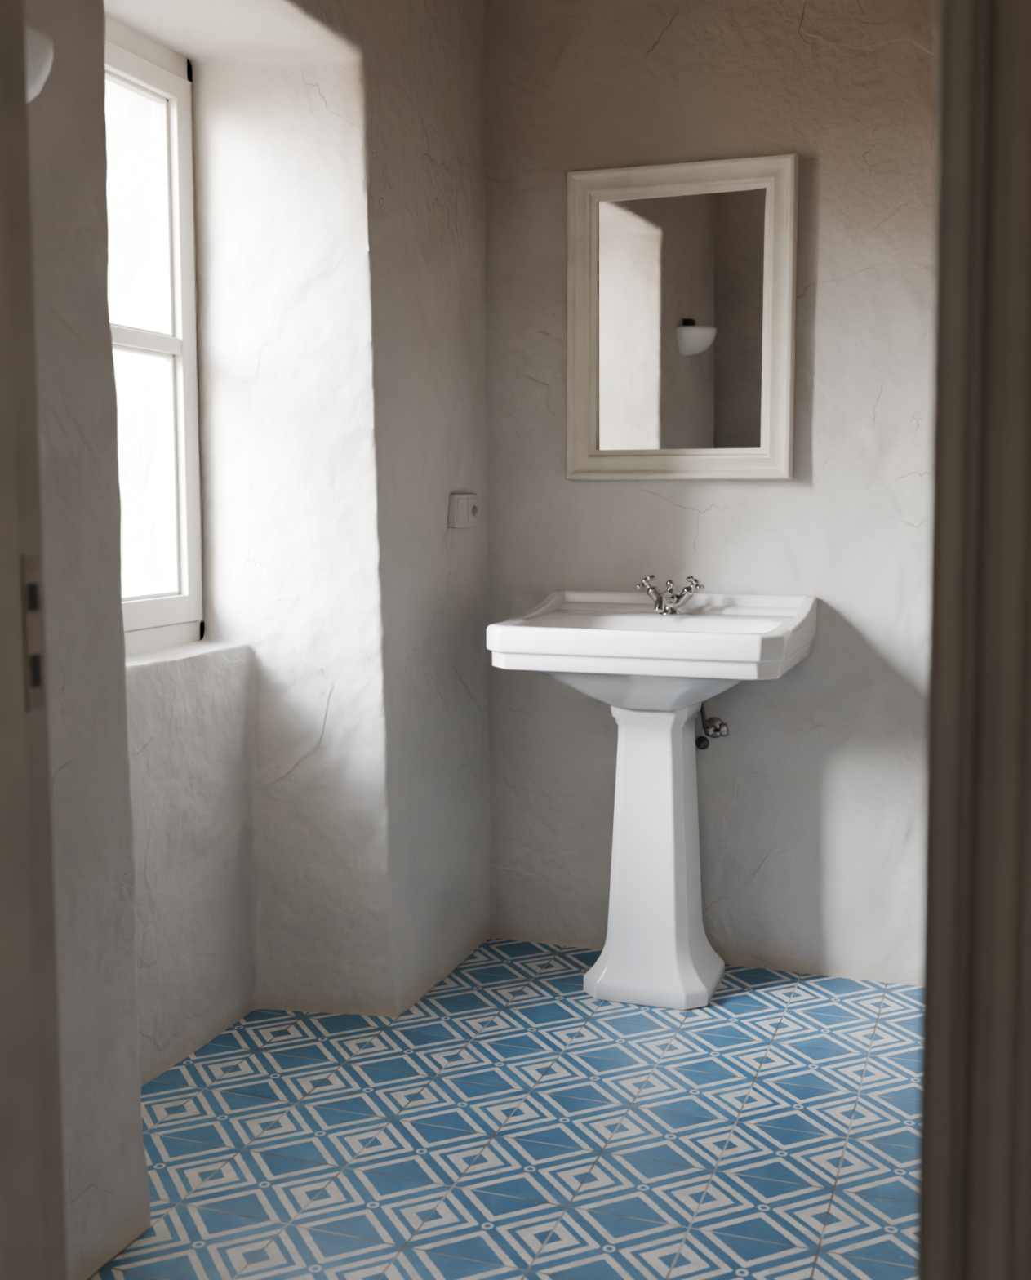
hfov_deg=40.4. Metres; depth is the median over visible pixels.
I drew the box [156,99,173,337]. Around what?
bead
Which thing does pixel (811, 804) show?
wall
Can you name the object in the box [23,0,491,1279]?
wall
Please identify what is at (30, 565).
strike plate
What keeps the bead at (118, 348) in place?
attached to the glass
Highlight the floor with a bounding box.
[86,937,921,1279]
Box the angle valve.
[695,702,728,749]
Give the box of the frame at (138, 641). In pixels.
[124,620,204,655]
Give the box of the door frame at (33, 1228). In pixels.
[0,0,67,1279]
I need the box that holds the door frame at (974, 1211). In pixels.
[915,0,1030,1279]
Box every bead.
[105,70,168,102]
[110,322,173,337]
[112,344,173,358]
[122,591,180,601]
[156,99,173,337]
[163,354,179,595]
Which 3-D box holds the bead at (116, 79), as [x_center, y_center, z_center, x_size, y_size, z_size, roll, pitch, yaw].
[-0.805,-1.131,2.833,0.024,0.008,0.331,2,6,19]
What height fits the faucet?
0.093 m
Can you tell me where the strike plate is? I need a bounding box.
[21,555,45,711]
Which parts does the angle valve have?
knob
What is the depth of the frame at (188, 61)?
3.10 m
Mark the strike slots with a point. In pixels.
(33, 588)
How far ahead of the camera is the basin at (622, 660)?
2.97 m
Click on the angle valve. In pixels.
(714, 726)
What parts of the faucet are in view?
stem, arm, spout, arm, stem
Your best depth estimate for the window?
3.02 m
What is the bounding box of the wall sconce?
[24,21,53,102]
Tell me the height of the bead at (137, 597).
0.008 m
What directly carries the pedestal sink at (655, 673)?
on the floor
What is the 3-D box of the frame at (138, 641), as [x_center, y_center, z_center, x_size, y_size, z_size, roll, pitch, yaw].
[-0.889,0.035,2.743,0.062,0.075,0.990,2,6,19]
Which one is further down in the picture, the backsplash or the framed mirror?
the backsplash
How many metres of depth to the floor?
2.55 m
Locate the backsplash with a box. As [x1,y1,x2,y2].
[560,590,806,616]
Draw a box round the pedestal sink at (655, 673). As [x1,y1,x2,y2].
[486,590,817,1010]
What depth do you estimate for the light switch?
3.35 m
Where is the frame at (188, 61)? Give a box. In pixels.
[186,58,204,638]
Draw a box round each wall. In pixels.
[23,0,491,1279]
[484,0,938,986]
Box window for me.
[105,13,202,631]
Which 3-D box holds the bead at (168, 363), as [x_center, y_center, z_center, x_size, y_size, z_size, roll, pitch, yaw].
[-0.751,-0.359,3.063,0.024,0.521,0.010,2,6,19]
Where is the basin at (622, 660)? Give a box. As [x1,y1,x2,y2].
[486,609,817,711]
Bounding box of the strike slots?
[27,582,41,688]
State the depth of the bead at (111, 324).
2.92 m
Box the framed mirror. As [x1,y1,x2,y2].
[565,152,799,479]
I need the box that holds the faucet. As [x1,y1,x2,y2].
[635,574,705,615]
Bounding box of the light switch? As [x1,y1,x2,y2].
[448,493,477,528]
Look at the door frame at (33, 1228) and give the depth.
1.20 m
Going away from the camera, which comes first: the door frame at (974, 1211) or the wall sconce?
the door frame at (974, 1211)
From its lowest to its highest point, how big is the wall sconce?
0.132 m

